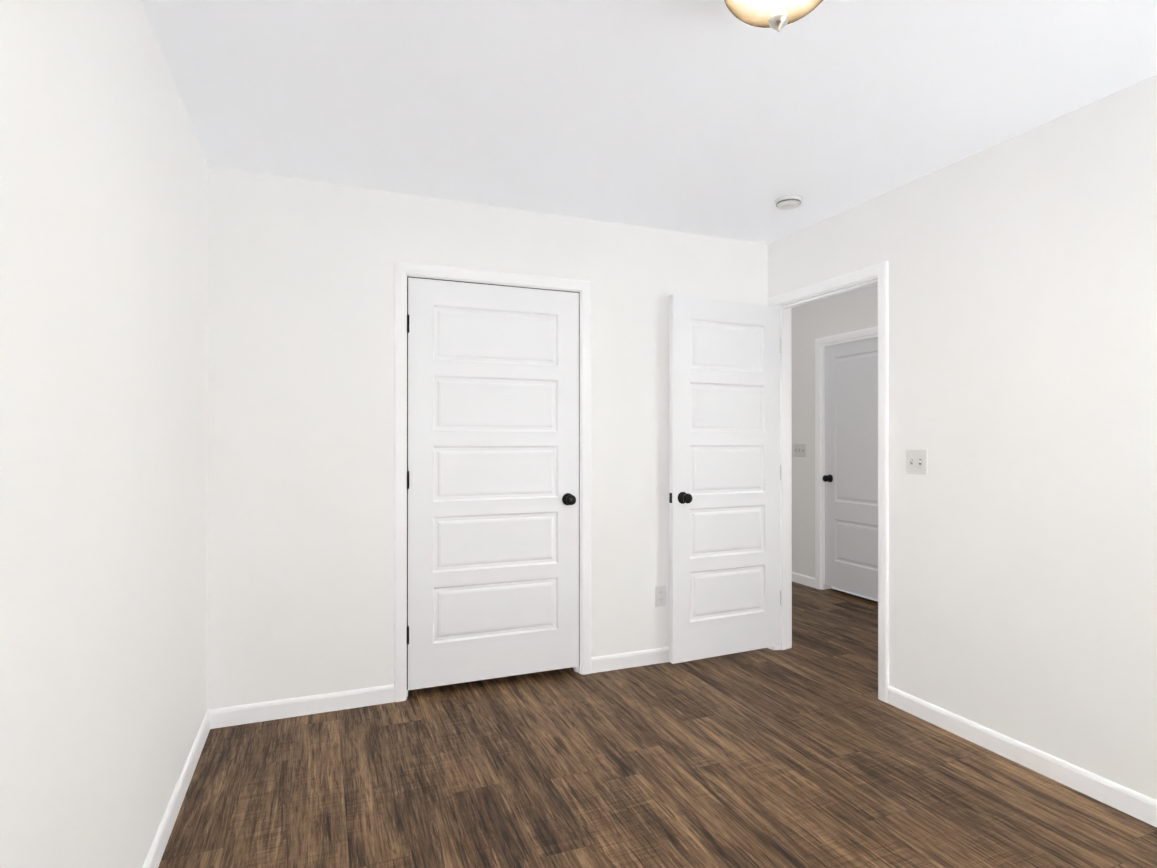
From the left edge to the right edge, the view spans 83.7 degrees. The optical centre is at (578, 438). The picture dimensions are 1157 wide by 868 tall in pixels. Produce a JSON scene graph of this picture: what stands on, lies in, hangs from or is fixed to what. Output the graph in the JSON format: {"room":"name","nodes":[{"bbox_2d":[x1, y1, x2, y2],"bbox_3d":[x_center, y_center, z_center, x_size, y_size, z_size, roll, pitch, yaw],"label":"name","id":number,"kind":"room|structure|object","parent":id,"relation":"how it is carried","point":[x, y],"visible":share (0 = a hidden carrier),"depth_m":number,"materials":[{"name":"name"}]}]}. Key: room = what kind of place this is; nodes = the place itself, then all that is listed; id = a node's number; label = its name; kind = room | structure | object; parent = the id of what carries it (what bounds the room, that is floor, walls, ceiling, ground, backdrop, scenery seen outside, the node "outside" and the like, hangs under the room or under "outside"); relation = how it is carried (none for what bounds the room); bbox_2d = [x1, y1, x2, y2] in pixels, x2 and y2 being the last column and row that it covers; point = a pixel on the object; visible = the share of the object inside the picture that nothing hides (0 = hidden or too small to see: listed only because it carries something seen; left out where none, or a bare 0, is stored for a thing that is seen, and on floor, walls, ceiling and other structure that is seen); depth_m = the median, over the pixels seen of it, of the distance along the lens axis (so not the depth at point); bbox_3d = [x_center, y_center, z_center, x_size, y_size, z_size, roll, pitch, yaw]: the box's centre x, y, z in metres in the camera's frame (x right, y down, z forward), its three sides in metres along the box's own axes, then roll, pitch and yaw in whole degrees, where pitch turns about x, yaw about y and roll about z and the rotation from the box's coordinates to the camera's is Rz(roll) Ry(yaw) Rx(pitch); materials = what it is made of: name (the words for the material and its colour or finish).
{"room":"empty bedroom","nodes":[
{"label":"empty bedroom","id":0,"kind":"room"},
{"bbox_2d":[0,0,207,867],"bbox_3d":[-0.959,0.035,1.013,0.115,2.480,4.150,0,0,-22],"label":"wall","id":1,"kind":"structure","parent":0,"point":[103,437],"depth_m":1.43,"materials":[{"name":"white paint"}]},
{"bbox_2d":[142,710,209,867],"bbox_3d":[-0.900,1.233,1.034,0.012,0.083,3.920,0,0,-22],"label":"baseboard","id":2,"kind":"structure","parent":1,"relation":"attached to","point":[158,847],"depth_m":2.19,"materials":[{"name":"white paint"}]},
{"bbox_2d":[208,167,767,708],"bbox_3d":[-0.257,0.042,3.470,3.020,2.480,0.115,0,0,-22],"label":"wall","id":3,"kind":"structure","parent":0,"point":[300,437],"depth_m":3.07,"materials":[{"name":"white paint"}]},
{"bbox_2d":[208,684,393,728],"bbox_3d":[-1.266,1.239,2.993,0.794,0.083,0.012,0,0,-22],"label":"baseboard","id":4,"kind":"structure","parent":3,"relation":"attached to","point":[277,709],"depth_m":2.98,"materials":[{"name":"white paint"}]},
{"bbox_2d":[394,262,590,701],"bbox_3d":[-0.438,0.233,3.397,0.955,2.098,0.115,0,0,-22],"label":"door frame","id":5,"kind":"structure","parent":3,"relation":"in","point":[577,669],"depth_m":3.34,"materials":[{"name":"white paint"}]},
{"bbox_2d":[407,277,578,689],"bbox_3d":[-0.426,0.224,3.359,0.916,2.030,0.168,0,0,-22],"label":"closet door","id":6,"kind":"structure","parent":3,"relation":"in","point":[493,481],"depth_m":3.33,"materials":[{"name":"white paint"}]},
{"bbox_2d":[591,647,668,672],"bbox_3d":[0.618,1.241,3.750,1.185,0.083,0.012,0,0,-22],"label":"baseboard","id":7,"kind":"structure","parent":3,"relation":"attached to","point":[627,660],"depth_m":3.61,"materials":[{"name":"white paint"}]},
{"bbox_2d":[655,585,665,606],"bbox_3d":[0.469,0.903,3.693,0.070,0.116,0.007,0,0,-22],"label":"outlet","id":8,"kind":"object","parent":3,"relation":"attached to","point":[660,595],"visible":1,"depth_m":3.69,"materials":[{"name":"white plastic"}]},
{"bbox_2d":[141,0,1156,243],"bbox_3d":[0.535,-1.248,3.385,4.654,0.100,7.430,0,0,-22],"label":"ceiling","id":9,"kind":"structure","parent":0,"point":[715,118],"depth_m":2.25,"materials":[{"name":"white paint"}]},
{"bbox_2d":[724,0,822,31],"bbox_3d":[0.495,-1.105,1.601,0.282,0.196,0.282,0,0,-22],"label":"ceiling light fixture","id":10,"kind":"object","parent":9,"relation":"attached to","point":[777,15],"visible":1,"depth_m":1.60,"materials":[{"name":"white glass"}]},
{"bbox_2d":[775,195,801,209],"bbox_3d":[1.055,-1.180,3.245,0.132,0.038,0.132,0,0,-22],"label":"smoke detector","id":11,"kind":"object","parent":9,"relation":"attached to","point":[787,202],"visible":1,"depth_m":3.21,"materials":[{"name":"white plastic"}]},
{"bbox_2d":[158,581,1156,867],"bbox_3d":[0.535,1.322,3.378,4.654,0.080,7.430,0,0,-22],"label":"floor","id":12,"kind":"structure","parent":0,"point":[808,749],"depth_m":2.40,"materials":[{"name":"wood"}]},
{"bbox_2d":[791,284,877,577],"bbox_3d":[2.417,0.046,4.785,0.115,2.480,6.000,0,0,-22],"label":"wall","id":13,"kind":"structure","parent":0,"point":[855,310],"depth_m":5.64,"materials":[{"name":"white paint"}]},
{"bbox_2d":[793,444,805,456],"bbox_3d":[1.962,0.105,5.742,0.015,0.116,0.162,0,0,-22],"label":"hall light switch","id":14,"kind":"object","parent":13,"relation":"attached to","point":[799,450],"visible":1,"depth_m":5.74,"materials":[{"name":"white plastic"}]},
{"bbox_2d":[792,572,814,587],"bbox_3d":[1.639,1.249,6.547,0.012,0.083,2.142,0,0,-22],"label":"baseboard","id":15,"kind":"structure","parent":13,"relation":"attached to","point":[803,579],"depth_m":5.68,"materials":[{"name":"white paint"}]},
{"bbox_2d":[815,326,877,589],"bbox_3d":[2.257,0.216,5.160,0.131,2.141,0.898,0,0,-22],"label":"door frame","id":16,"kind":"structure","parent":13,"relation":"attached to","point":[819,342],"depth_m":5.50,"materials":[{"name":"white paint"}]},
{"bbox_2d":[822,337,877,598],"bbox_3d":[2.256,0.229,5.157,0.168,2.030,0.772,0,0,-22],"label":"hall door","id":17,"kind":"structure","parent":13,"relation":"in","point":[850,478],"depth_m":5.22,"materials":[{"name":"white paint"}]},
{"bbox_2d":[768,74,1156,799],"bbox_3d":[1.929,0.038,2.236,0.115,2.480,4.035,0,0,-22],"label":"wall","id":18,"kind":"structure","parent":0,"point":[1022,270],"depth_m":2.51,"materials":[{"name":"white paint"}]},
{"bbox_2d":[768,261,888,702],"bbox_3d":[1.391,0.212,3.572,0.147,2.141,0.898,0,0,-22],"label":"door frame","id":19,"kind":"structure","parent":18,"relation":"attached to","point":[880,270],"depth_m":3.39,"materials":[{"name":"white paint"}]},
{"bbox_2d":[669,295,779,663],"bbox_3d":[0.858,0.225,3.728,0.772,2.030,0.168,0,0,-25],"label":"bedroom door","id":20,"kind":"structure","parent":19,"relation":"attached to","point":[724,477],"depth_m":3.70,"materials":[{"name":"white paint"}]},
{"bbox_2d":[906,449,927,474],"bbox_3d":[1.557,0.108,2.985,0.015,0.116,0.116,0,0,-22],"label":"light switch","id":21,"kind":"object","parent":18,"relation":"attached to","point":[916,461],"visible":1,"depth_m":2.98,"materials":[{"name":"white plastic"}]},
{"bbox_2d":[887,686,1156,826],"bbox_3d":[2.061,1.235,1.733,0.012,0.083,3.009,0,0,-22],"label":"baseboard","id":22,"kind":"structure","parent":18,"relation":"attached to","point":[1139,806],"depth_m":2.48,"materials":[{"name":"white paint"}]}
]}

